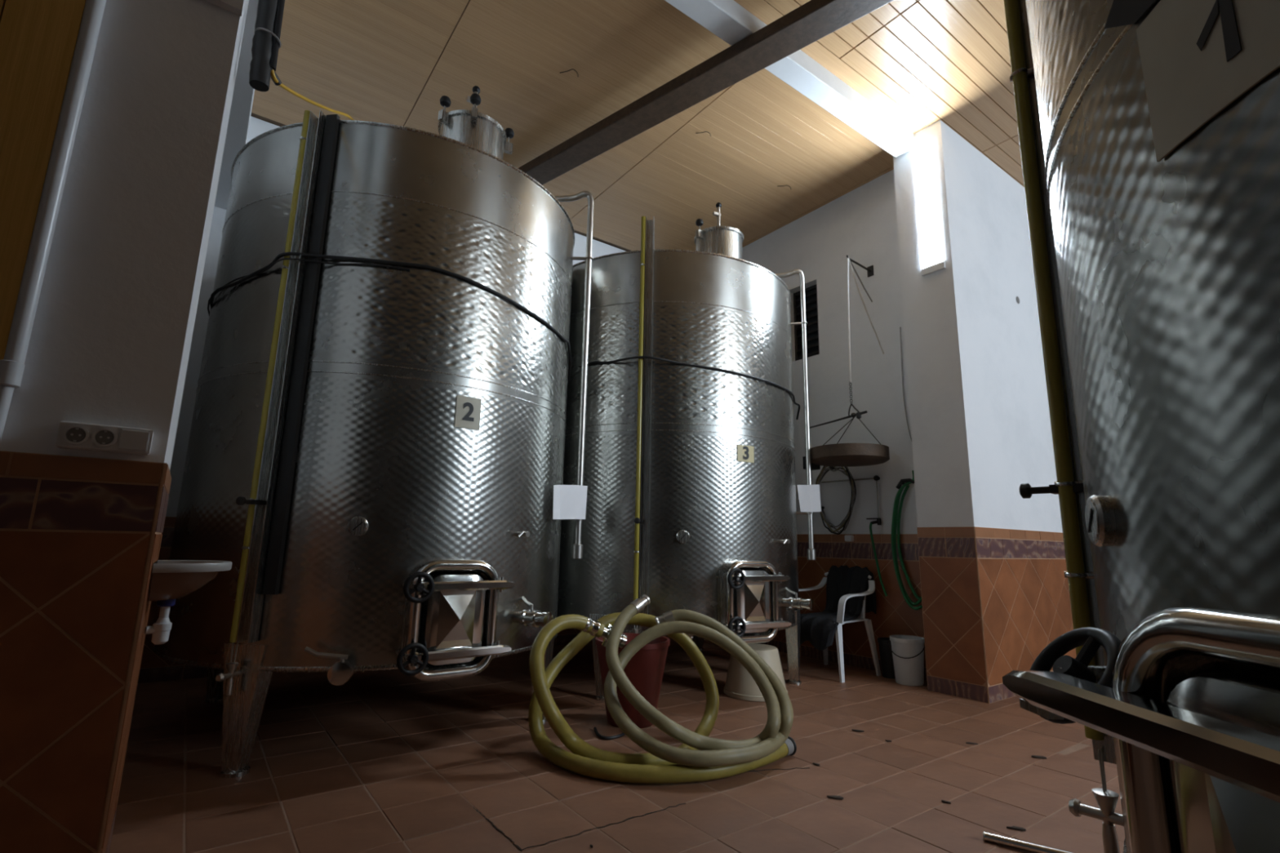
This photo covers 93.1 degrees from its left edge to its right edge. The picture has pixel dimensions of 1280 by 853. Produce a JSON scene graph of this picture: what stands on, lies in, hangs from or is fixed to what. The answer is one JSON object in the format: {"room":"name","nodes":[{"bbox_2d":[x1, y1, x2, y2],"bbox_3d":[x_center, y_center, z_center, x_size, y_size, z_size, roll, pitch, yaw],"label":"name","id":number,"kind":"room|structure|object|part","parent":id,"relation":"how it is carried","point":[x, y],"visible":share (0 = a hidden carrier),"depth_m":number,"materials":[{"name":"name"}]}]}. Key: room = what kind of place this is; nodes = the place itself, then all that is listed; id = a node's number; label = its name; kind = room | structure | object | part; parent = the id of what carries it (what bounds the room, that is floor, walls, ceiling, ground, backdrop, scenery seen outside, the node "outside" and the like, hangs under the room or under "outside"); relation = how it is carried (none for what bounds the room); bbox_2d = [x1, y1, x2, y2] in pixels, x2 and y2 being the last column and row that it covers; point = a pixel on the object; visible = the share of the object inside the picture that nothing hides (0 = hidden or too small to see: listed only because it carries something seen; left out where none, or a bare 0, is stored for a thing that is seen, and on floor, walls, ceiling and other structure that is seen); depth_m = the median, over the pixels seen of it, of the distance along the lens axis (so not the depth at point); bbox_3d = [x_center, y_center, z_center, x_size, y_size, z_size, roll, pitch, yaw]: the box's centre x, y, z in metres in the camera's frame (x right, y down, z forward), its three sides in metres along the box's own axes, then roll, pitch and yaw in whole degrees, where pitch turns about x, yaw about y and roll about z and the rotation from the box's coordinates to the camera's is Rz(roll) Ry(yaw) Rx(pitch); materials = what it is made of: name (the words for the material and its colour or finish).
{"room":"winery tank room","nodes":[
{"label":"winery tank room","id":0,"kind":"room"},
{"bbox_2d":[0,0,248,852],"bbox_3d":[-2.705,-1.027,1.344,2.925,4.420,0.560,9,-13,-35],"label":"wall","id":1,"kind":"structure","parent":0,"point":[81,531],"depth_m":1.71,"materials":[{"name":"white paint"}]},
{"bbox_2d":[0,0,85,359],"bbox_3d":[-2.027,-0.792,1.432,0.926,1.420,0.030,9,-13,-35],"label":"door","id":2,"kind":"structure","parent":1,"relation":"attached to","point":[38,37],"depth_m":1.67,"materials":[{"name":"brown wood"}]},
{"bbox_2d":[0,0,106,442],"bbox_3d":[-1.645,-0.697,1.701,0.055,1.530,0.053,9,-13,-35],"label":"pipe","id":3,"kind":"object","parent":1,"relation":"attached to","point":[12,366],"visible":1,"depth_m":1.67,"materials":[{"name":"white plastic"}]},
{"bbox_2d":[55,420,153,455],"bbox_3d":[-1.488,0.033,1.694,0.197,0.072,0.041,9,-13,-35],"label":"wall socket","id":4,"kind":"object","parent":1,"relation":"attached to","point":[71,435],"visible":1,"depth_m":1.68,"materials":[{"name":"white plastic"}]},
{"bbox_2d":[62,425,88,444],"bbox_3d":[-1.531,0.023,1.648,0.053,0.053,0.015,9,-13,-35],"label":"outlet","id":5,"kind":"object","parent":4,"relation":"attached to","point":[72,434],"depth_m":1.64,"materials":[{"name":"white plastic"}]},
{"bbox_2d":[91,427,117,447],"bbox_3d":[-1.483,0.031,1.682,0.053,0.053,0.015,9,-13,-35],"label":"outlet","id":6,"kind":"object","parent":4,"relation":"attached to","point":[100,437],"depth_m":1.68,"materials":[{"name":"white plastic"}]},
{"bbox_2d":[144,560,232,644],"bbox_3d":[-1.470,0.571,1.978,0.205,0.254,0.330,9,-13,-35],"label":"basin","id":7,"kind":"object","parent":1,"relation":"attached to","point":[171,580],"visible":1,"depth_m":1.90,"materials":[{"name":"ceramic"}]},
{"bbox_3d":[-1.482,0.514,1.979,0.172,0.094,0.277,9,-13,-35],"label":"bowl","id":8,"kind":"part","parent":7,"relation":"part of","materials":[{"name":"ceramic"}]},
{"bbox_2d":[204,0,244,16],"bbox_3d":[-2.528,-1.610,1.221,2.919,0.045,0.030,9,-13,-35],"label":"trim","id":9,"kind":"structure","parent":1,"relation":"attached to","point":[236,6],"depth_m":2.04,"materials":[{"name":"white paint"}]},
{"bbox_2d":[137,115,667,684],"bbox_3d":[-1.523,-0.105,5.981,5.620,4.420,0.210,9,-13,-35],"label":"wall","id":10,"kind":"structure","parent":0,"point":[153,668],"depth_m":4.52,"materials":[{"name":"white paint"}]},
{"bbox_2d":[108,635,1124,852],"bbox_3d":[1.926,1.537,2.166,12.400,0.122,10.400,9,-13,-35],"label":"floor","id":11,"kind":"structure","parent":0,"point":[384,761],"depth_m":2.65,"materials":[{"name":"tile"}]},
{"bbox_2d":[152,85,594,777],"bbox_3d":[-1.498,-0.255,3.904,2.162,3.926,2.364,10,-14,-37],"label":"tank","id":12,"kind":"object","parent":11,"relation":"on","point":[375,455],"visible":0.94,"depth_m":3.00,"materials":[{"name":"metal"}]},
{"bbox_3d":[-2.616,1.421,3.802,0.089,0.513,0.200,0,-11,8],"label":"leg","id":13,"kind":"part","parent":12,"relation":"part of","materials":[{"name":"metal"}]},
{"bbox_3d":[-1.762,1.053,2.545,0.035,0.036,0.018,0,-11,8],"label":"valve knob","id":14,"kind":"part","parent":12,"relation":"part of","materials":[{"name":"metal"}]},
{"bbox_3d":[-1.733,1.217,2.657,0.200,0.513,0.089,0,-11,8],"label":"leg","id":15,"kind":"part","parent":12,"relation":"part of","materials":[{"name":"metal"}]},
{"bbox_2d":[207,257,409,314],"bbox_3d":[-2.008,-0.637,3.300,1.724,0.254,0.431,-5,-13,31],"label":"cable","id":16,"kind":"object","parent":12,"relation":"attached to","point":[283,259],"visible":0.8,"depth_m":3.00,"materials":[{"name":"black rubber"}]},
{"bbox_3d":[-1.347,0.996,2.598,0.176,0.109,0.020,4,-11,-15],"label":"valve lever","id":17,"kind":"part","parent":12,"relation":"part of","materials":[{"name":"metal"}]},
{"bbox_3d":[-1.591,1.296,3.684,2.138,0.079,2.138,10,-14,-37],"label":"plate","id":18,"kind":"part","parent":12,"relation":"part of","materials":[{"name":"metal"}]},
{"bbox_2d":[208,252,571,382],"bbox_3d":[-1.405,-0.532,3.674,2.139,0.362,1.413,5,-12,-19],"label":"cable","id":19,"kind":"object","parent":12,"relation":"attached to","point":[277,257],"visible":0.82,"depth_m":3.10,"materials":[{"name":"black rubber"}]},
{"bbox_3d":[-1.200,-1.999,3.741,0.066,0.060,0.068,10,-14,-37],"label":"knob","id":20,"kind":"part","parent":12,"relation":"part of","materials":[{"name":"black plastic"}]},
{"bbox_3d":[-0.868,0.892,2.826,0.292,0.424,0.068,10,-14,-37],"label":"manhole door","id":21,"kind":"part","parent":12,"relation":"part of","materials":[{"name":"metal"}]},
{"bbox_3d":[-0.879,-0.070,3.106,0.133,0.165,0.005,10,-14,-39],"label":"number plate","id":22,"kind":"part","parent":12,"relation":"part of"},
{"bbox_3d":[-1.080,-1.906,3.922,0.428,0.060,0.428,10,-14,-37],"label":"hatch lid","id":23,"kind":"part","parent":12,"relation":"part of","materials":[{"name":"metal"}]},
{"bbox_3d":[-1.007,-2.000,3.717,0.066,0.060,0.068,10,-14,-37],"label":"knob","id":24,"kind":"part","parent":12,"relation":"part of","materials":[{"name":"black plastic"}]},
{"bbox_3d":[-0.867,-1.938,4.020,0.066,0.060,0.068,10,-14,-37],"label":"knob","id":25,"kind":"part","parent":12,"relation":"part of","materials":[{"name":"black plastic"}]},
{"bbox_2d":[516,530,529,537],"bbox_3d":[-0.641,0.574,3.236,0.075,0.037,0.075,-5,-13,29],"label":"tap","id":26,"kind":"object","parent":12,"relation":"on","point":[519,533],"depth_m":3.23,"materials":[{"name":"metal"}]},
{"bbox_3d":[-0.601,0.953,3.215,0.018,0.107,0.132,9,-13,-35],"label":"valve lever","id":27,"kind":"part","parent":12,"relation":"part of","materials":[{"name":"metal"}]},
{"bbox_3d":[-0.571,1.408,3.520,0.089,0.513,0.200,0,-11,8],"label":"leg","id":28,"kind":"part","parent":12,"relation":"part of","materials":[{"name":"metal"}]},
{"bbox_2d":[552,484,587,519],"bbox_3d":[-0.431,0.460,3.701,0.023,0.226,0.352,-5,-12,28],"label":"paper sheet","id":29,"kind":"object","parent":12,"relation":"attached to","point":[570,501],"visible":1,"depth_m":3.70,"materials":[{"name":"white paper"}]},
{"bbox_2d":[593,727,625,739],"bbox_3d":[-0.166,1.632,3.225,0.189,0.016,0.164,0,-11,5],"label":"cable","id":30,"kind":"object","parent":11,"relation":"on","point":[597,733],"visible":0.77,"depth_m":3.17,"materials":[{"name":"black rubber"}]},
{"bbox_2d":[595,633,670,728],"bbox_3d":[-0.048,1.468,3.518,0.436,0.455,0.436,9,-13,-35],"label":"bucket","id":31,"kind":"object","parent":11,"relation":"on","point":[644,670],"visible":0.48,"depth_m":3.38,"materials":[{"name":"red plastic"}]},
{"bbox_2d":[528,612,796,783],"bbox_3d":[0.052,1.275,3.007,1.146,0.640,0.927,9,-13,-35],"label":"hose","id":32,"kind":"object","parent":11,"relation":"on","point":[586,759],"visible":0.88,"depth_m":2.80,"materials":[{"name":"yellow rubber"}]},
{"bbox_2d":[604,594,793,767],"bbox_3d":[0.268,1.206,3.009,0.813,0.672,0.772,9,-13,-35],"label":"hose","id":33,"kind":"object","parent":32,"relation":"on","point":[713,752],"visible":1,"depth_m":2.90,"materials":[{"name":"beige rubber"}]},
{"bbox_2d":[556,202,815,700],"bbox_3d":[0.252,0.024,5.239,2.240,3.956,2.442,7,-12,-27],"label":"tank","id":34,"kind":"object","parent":11,"relation":"on","point":[689,472],"visible":0.8,"depth_m":4.30,"materials":[{"name":"metal"}]},
{"bbox_3d":[-0.233,1.513,4.031,0.200,0.513,0.089,-3,-12,22],"label":"leg","id":35,"kind":"part","parent":34,"relation":"part of","materials":[{"name":"metal"}]},
{"bbox_3d":[0.174,1.591,5.026,2.216,0.079,2.216,7,-12,-27],"label":"plate","id":36,"kind":"part","parent":34,"relation":"part of","materials":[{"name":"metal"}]},
{"bbox_2d":[578,355,799,419],"bbox_3d":[0.356,-0.299,4.667,2.213,0.219,0.840,3,-11,-10],"label":"cable","id":37,"kind":"object","parent":34,"relation":"attached to","point":[636,357],"visible":0.94,"depth_m":4.34,"materials":[{"name":"black rubber"}]},
{"bbox_3d":[0.576,1.907,5.976,0.200,0.513,0.089,-3,-12,22],"label":"leg","id":38,"kind":"part","parent":34,"relation":"part of","materials":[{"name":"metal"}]},
{"bbox_3d":[0.504,-1.724,5.141,0.066,0.060,0.068,7,-12,-27],"label":"knob","id":39,"kind":"part","parent":34,"relation":"part of","materials":[{"name":"black plastic"}]},
{"bbox_3d":[0.685,-1.640,5.268,0.428,0.060,0.428,7,-12,-27],"label":"hatch lid","id":40,"kind":"part","parent":34,"relation":"part of","materials":[{"name":"metal"}]},
{"bbox_3d":[0.751,0.193,4.312,0.149,0.118,0.009,7,-12,-27],"label":"number plate","id":41,"kind":"part","parent":34,"relation":"part of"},
{"bbox_3d":[0.742,1.156,4.024,0.292,0.424,0.068,7,-12,-27],"label":"manhole door","id":42,"kind":"part","parent":34,"relation":"part of","materials":[{"name":"metal"}]},
{"bbox_2d":[780,538,790,543],"bbox_3d":[1.036,0.833,4.399,0.075,0.037,0.075,-8,-14,39],"label":"tap","id":43,"kind":"object","parent":34,"relation":"on","point":[782,540],"depth_m":4.40,"materials":[{"name":"metal"}]},
{"bbox_3d":[1.085,1.211,4.370,0.018,0.107,0.132,6,-12,-25],"label":"valve lever","id":44,"kind":"part","parent":34,"relation":"part of","materials":[{"name":"metal"}]},
{"bbox_3d":[1.163,1.652,4.603,0.089,0.513,0.200,-3,-12,22],"label":"leg","id":45,"kind":"part","parent":34,"relation":"part of","materials":[{"name":"metal"}]},
{"bbox_2d":[797,484,821,511],"bbox_3d":[1.391,0.589,4.988,0.188,0.227,0.005,1,-11,3],"label":"paper sheet","id":46,"kind":"object","parent":34,"relation":"attached to","point":[809,495],"visible":1,"depth_m":4.99,"materials":[{"name":"white paper"}]},
{"bbox_2d":[723,643,787,702],"bbox_3d":[0.801,1.695,4.222,0.436,0.310,0.436,9,-13,-35],"label":"tub","id":47,"kind":"object","parent":11,"relation":"on","point":[740,684],"visible":0.63,"depth_m":4.09,"materials":[{"name":"beige plastic"}]},
{"bbox_2d":[786,570,881,682],"bbox_3d":[1.595,1.603,5.030,0.537,0.829,0.605,9,-13,-35],"label":"armchair","id":48,"kind":"object","parent":11,"relation":"on","point":[841,609],"visible":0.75,"depth_m":4.89,"materials":[{"name":"white plastic"}]},
{"bbox_3d":[1.447,1.471,5.266,0.497,0.314,0.094,8,-13,-33],"label":"armrest","id":49,"kind":"part","parent":48,"relation":"part of","materials":[{"name":"white plastic"}]},
{"bbox_3d":[1.611,1.857,5.289,0.107,0.430,0.064,9,-13,-35],"label":"leg","id":50,"kind":"part","parent":48,"relation":"part of","materials":[{"name":"white plastic"}]},
{"bbox_2d":[800,564,876,650],"bbox_3d":[1.605,1.489,5.061,0.641,0.649,0.468,9,-13,-35],"label":"jacket","id":51,"kind":"object","parent":48,"relation":"on","point":[819,628],"visible":0.82,"depth_m":5.07,"materials":[{"name":"black fabric"}]},
{"bbox_3d":[1.543,1.737,4.675,0.077,0.430,0.064,9,-13,-35],"label":"leg","id":52,"kind":"part","parent":48,"relation":"part of","materials":[{"name":"white plastic"}]},
{"bbox_3d":[1.776,1.418,5.198,0.100,0.395,0.462,9,-13,-35],"label":"backrest","id":53,"kind":"part","parent":48,"relation":"part of","materials":[{"name":"white plastic"}]},
{"bbox_3d":[1.575,1.601,5.016,0.440,0.042,0.470,9,-13,-35],"label":"seat","id":54,"kind":"part","parent":48,"relation":"part of","materials":[{"name":"white plastic"}]},
{"bbox_3d":[1.749,1.398,4.860,0.497,0.314,0.094,10,-14,-38],"label":"armrest","id":55,"kind":"part","parent":48,"relation":"part of","materials":[{"name":"white plastic"}]},
{"bbox_3d":[1.885,1.791,4.920,0.107,0.430,0.064,9,-13,-35],"label":"leg","id":56,"kind":"part","parent":48,"relation":"part of","materials":[{"name":"white plastic"}]},
{"bbox_2d":[826,795,843,799],"bbox_3d":[0.795,1.510,2.471,0.064,0.006,0.020,-1,-11,9],"label":"scrap","id":57,"kind":"object","parent":11,"relation":"on","point":[833,797],"visible":1,"depth_m":2.47,"materials":[{"name":"black"}]},
{"bbox_2d":[852,728,864,732],"bbox_3d":[1.215,1.694,3.381,0.064,0.006,0.019,-2,-11,17],"label":"scrap","id":58,"kind":"object","parent":11,"relation":"on","point":[854,730],"visible":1,"depth_m":3.38,"materials":[{"name":"black"}]},
{"bbox_2d":[877,637,895,679],"bbox_3d":[2.007,1.853,4.858,0.184,0.290,0.184,9,-13,-35],"label":"bucket","id":59,"kind":"object","parent":11,"relation":"on","point":[886,654],"visible":0.65,"depth_m":4.81,"materials":[{"name":"black plastic"}]},
{"bbox_2d":[888,635,924,686],"bbox_3d":[2.056,1.790,4.649,0.257,0.335,0.259,9,-13,-35],"label":"bucket","id":60,"kind":"object","parent":11,"relation":"on","point":[908,651],"visible":0.98,"depth_m":4.57,"materials":[{"name":"plastic"}]},
{"bbox_3d":[2.022,1.700,4.616,0.268,0.107,0.136,-6,-13,33],"label":"handle","id":61,"kind":"part","parent":60,"relation":"part of","materials":[{"name":"metal"}]},
{"bbox_2d":[941,800,951,804],"bbox_3d":[1.234,1.514,2.446,0.035,0.006,0.011,-5,-13,31],"label":"scrap","id":62,"kind":"object","parent":11,"relation":"on","point":[942,801],"visible":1,"depth_m":2.44,"materials":[{"name":"black"}]},
{"bbox_2d":[965,742,977,744],"bbox_3d":[1.750,1.670,3.199,0.057,0.006,0.016,-3,-12,19],"label":"scrap","id":63,"kind":"object","parent":11,"relation":"on","point":[970,743],"visible":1,"depth_m":3.19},
{"bbox_2d":[1006,826,1026,831],"bbox_3d":[1.380,1.474,2.227,0.062,0.006,0.020,-4,-12,26],"label":"scrap","id":64,"kind":"object","parent":11,"relation":"on","point":[1015,828],"visible":1,"depth_m":2.22,"materials":[{"name":"black"}]},
{"bbox_2d":[982,831,1074,852],"bbox_3d":[1.569,1.405,1.907,0.858,0.030,0.031,-6,-13,33],"label":"rod","id":65,"kind":"object","parent":11,"relation":"on","point":[1025,846],"visible":1,"depth_m":2.07,"materials":[{"name":"silver metal"}]},
{"bbox_2d":[1031,755,1046,759],"bbox_3d":[1.975,1.637,3.007,0.064,0.006,0.025,-1,-11,13],"label":"scrap","id":66,"kind":"object","parent":11,"relation":"on","point":[1033,756],"visible":1,"depth_m":3.00,"materials":[{"name":"black"}]},
{"bbox_2d":[1002,0,1279,852],"bbox_3d":[1.731,-0.795,0.780,2.366,3.926,2.196,1,-11,-1],"label":"tank","id":67,"kind":"object","parent":11,"relation":"on","point":[1148,131],"visible":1,"depth_m":0.80,"materials":[{"name":"metal"}]},
{"bbox_3d":[0.967,0.846,1.349,0.035,0.036,0.018,11,-15,-42],"label":"valve knob","id":68,"kind":"part","parent":67,"relation":"part of","materials":[{"name":"metal"}]},
{"bbox_3d":[0.719,-0.497,0.751,0.009,0.215,0.236,1,-11,2],"label":"number plate","id":69,"kind":"part","parent":67,"relation":"part of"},
{"bbox_3d":[0.607,0.438,0.513,0.068,0.424,0.292,1,-11,-1],"label":"manhole door","id":70,"kind":"part","parent":67,"relation":"part of","materials":[{"name":"metal"}]},
{"bbox_2d":[250,0,1024,251],"bbox_3d":[2.016,-2.906,3.026,12.400,0.105,10.400,9,-13,-35],"label":"ceiling","id":71,"kind":"structure","parent":0,"point":[922,63],"depth_m":4.64,"materials":[{"name":"brown wood"}]},
{"bbox_2d":[248,0,284,92],"bbox_3d":[-1.488,-2.162,2.553,0.104,1.671,0.095,9,-13,-35],"label":"bundle","id":72,"kind":"object","parent":71,"relation":"hanging from","point":[266,42],"visible":1,"depth_m":2.41,"materials":[{"name":"black plastic"}]},
{"bbox_2d":[270,66,355,120],"bbox_3d":[-1.609,-1.581,3.194,0.044,0.639,1.487,3,-11,-10],"label":"cable","id":73,"kind":"object","parent":72,"relation":"attached to","point":[273,76],"visible":0.63,"depth_m":2.69,"materials":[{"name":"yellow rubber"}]},
{"bbox_2d":[664,0,914,158],"bbox_3d":[-0.771,-2.854,2.984,7.470,0.143,0.170,9,-13,-35],"label":"skylight","id":74,"kind":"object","parent":71,"relation":"attached to","point":[727,20],"depth_m":4.38,"materials":[{"name":"glass"}]},
{"bbox_2d":[518,0,893,185],"bbox_3d":[0.248,-2.423,4.477,5.092,0.092,0.226,-8,-14,39],"label":"wooden beam","id":75,"kind":"structure","parent":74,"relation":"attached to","point":[815,20],"depth_m":4.24,"materials":[{"name":"brown wood"}]},
{"bbox_2d":[742,169,927,680],"bbox_3d":[1.588,0.012,6.260,0.250,4.420,3.010,9,-13,-35],"label":"wall","id":76,"kind":"structure","parent":0,"point":[860,224],"depth_m":5.59,"materials":[{"name":"white paint"}]},
{"bbox_2d":[793,284,819,360],"bbox_3d":[1.761,-1.057,6.271,0.072,0.790,0.380,9,-13,-35],"label":"window","id":77,"kind":"structure","parent":76,"relation":"in","point":[811,293],"depth_m":6.30,"materials":[{"name":"metal"}]},
{"bbox_2d":[815,466,856,534],"bbox_3d":[1.785,0.639,5.545,0.108,0.688,0.421,9,-13,-35],"label":"cable coil","id":78,"kind":"object","parent":76,"relation":"hanging from","point":[844,523],"visible":0.8,"depth_m":5.47,"materials":[{"name":"black rubber"}]},
{"bbox_2d":[844,535,853,541],"bbox_3d":[1.868,0.997,5.411,0.045,0.055,0.070,9,-13,-35],"label":"junction box","id":79,"kind":"object","parent":76,"relation":"attached to","point":[847,538],"visible":1,"depth_m":5.39,"materials":[{"name":"white plastic"}]},
{"bbox_2d":[821,475,887,595],"bbox_3d":[1.870,0.952,5.358,0.115,1.009,0.650,9,-13,-35],"label":"pipe","id":80,"kind":"object","parent":76,"relation":"attached to","point":[876,477],"visible":1,"depth_m":5.18,"materials":[{"name":"metal"}]},
{"bbox_2d":[866,517,881,524],"bbox_3d":[1.993,0.816,5.214,0.093,0.060,0.133,9,-13,-35],"label":"tap","id":81,"kind":"object","parent":80,"relation":"on","point":[878,522],"depth_m":5.18,"materials":[{"name":"metal"}]},
{"bbox_2d":[846,254,873,302],"bbox_3d":[1.984,-1.335,5.486,0.371,0.354,0.060,9,-13,-35],"label":"wall bracket","id":82,"kind":"object","parent":76,"relation":"attached to","point":[869,269],"visible":1,"depth_m":5.53,"materials":[{"name":"metal"}]},
{"bbox_2d":[802,257,889,470],"bbox_3d":[1.782,-0.582,5.306,0.639,1.880,0.659,2,-11,-3],"label":"hanging scale","id":83,"kind":"object","parent":82,"relation":"hanging from","point":[840,455],"visible":1,"depth_m":4.98,"materials":[{"name":"metal"}]},
{"bbox_3d":[1.806,-0.291,5.199,0.022,0.205,0.017,1,-11,2],"label":"chain","id":84,"kind":"part","parent":83,"relation":"part of","materials":[{"name":"metal"}]},
{"bbox_3d":[1.988,-1.480,5.512,0.371,0.058,0.018,9,-14,-36],"label":"rod","id":85,"kind":"part","parent":82,"relation":"part of","materials":[{"name":"metal"}]},
{"bbox_2d":[848,258,884,354],"bbox_3d":[2.013,-1.070,5.397,0.365,0.840,0.020,6,-12,-23],"label":"cord","id":86,"kind":"object","parent":82,"relation":"hanging from","point":[850,264],"visible":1,"depth_m":5.39,"materials":[{"name":"fabric"}]},
{"bbox_3d":[2.132,-1.437,5.614,0.008,0.100,0.060,9,-13,-35],"label":"wall plate","id":87,"kind":"part","parent":82,"relation":"part of","materials":[{"name":"metal"}]},
{"bbox_2d":[899,327,911,440],"bbox_3d":[2.267,-0.357,5.174,0.009,1.041,0.064,9,-13,-35],"label":"cord","id":88,"kind":"object","parent":76,"relation":"hanging from","point":[900,327],"visible":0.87,"depth_m":5.20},
{"bbox_2d":[891,470,922,609],"bbox_3d":[2.173,0.917,4.942,0.106,1.102,0.249,9,-13,-35],"label":"garden hose","id":89,"kind":"object","parent":76,"relation":"hanging from","point":[896,514],"visible":0.91,"depth_m":4.99,"materials":[{"name":"green rubber"}]},
{"bbox_2d":[893,120,1076,703],"bbox_3d":[3.842,-0.035,5.780,3.940,4.420,0.430,9,-13,-35],"label":"wall","id":90,"kind":"structure","parent":0,"point":[994,587],"depth_m":4.71,"materials":[{"name":"white paint"}]},
{"bbox_2d":[913,137,946,276],"bbox_3d":[2.359,-1.768,4.908,0.122,1.140,0.185,9,-13,-35],"label":"window","id":91,"kind":"structure","parent":90,"relation":"in","point":[930,231],"depth_m":4.88,"materials":[{"name":"white glass"}]},
{"bbox_3d":[2.349,-1.235,4.804,0.122,0.055,0.185,9,-13,-35],"label":"sill","id":92,"kind":"part","parent":91,"relation":"part of","materials":[{"name":"white paint"}]},
{"bbox_3d":[-2.847,-0.661,3.250,0.230,4.420,2.740,9,-13,-35],"label":"wall","id":93,"kind":"structure","parent":0,"visible":0},
{"bbox_2d":[214,0,258,209],"bbox_3d":[-2.577,-2.365,3.756,0.372,0.870,2.740,9,-13,-35],"label":"trim","id":94,"kind":"structure","parent":93,"relation":"attached to","point":[237,129],"depth_m":3.73,"materials":[{"name":"white paint"}]}
]}

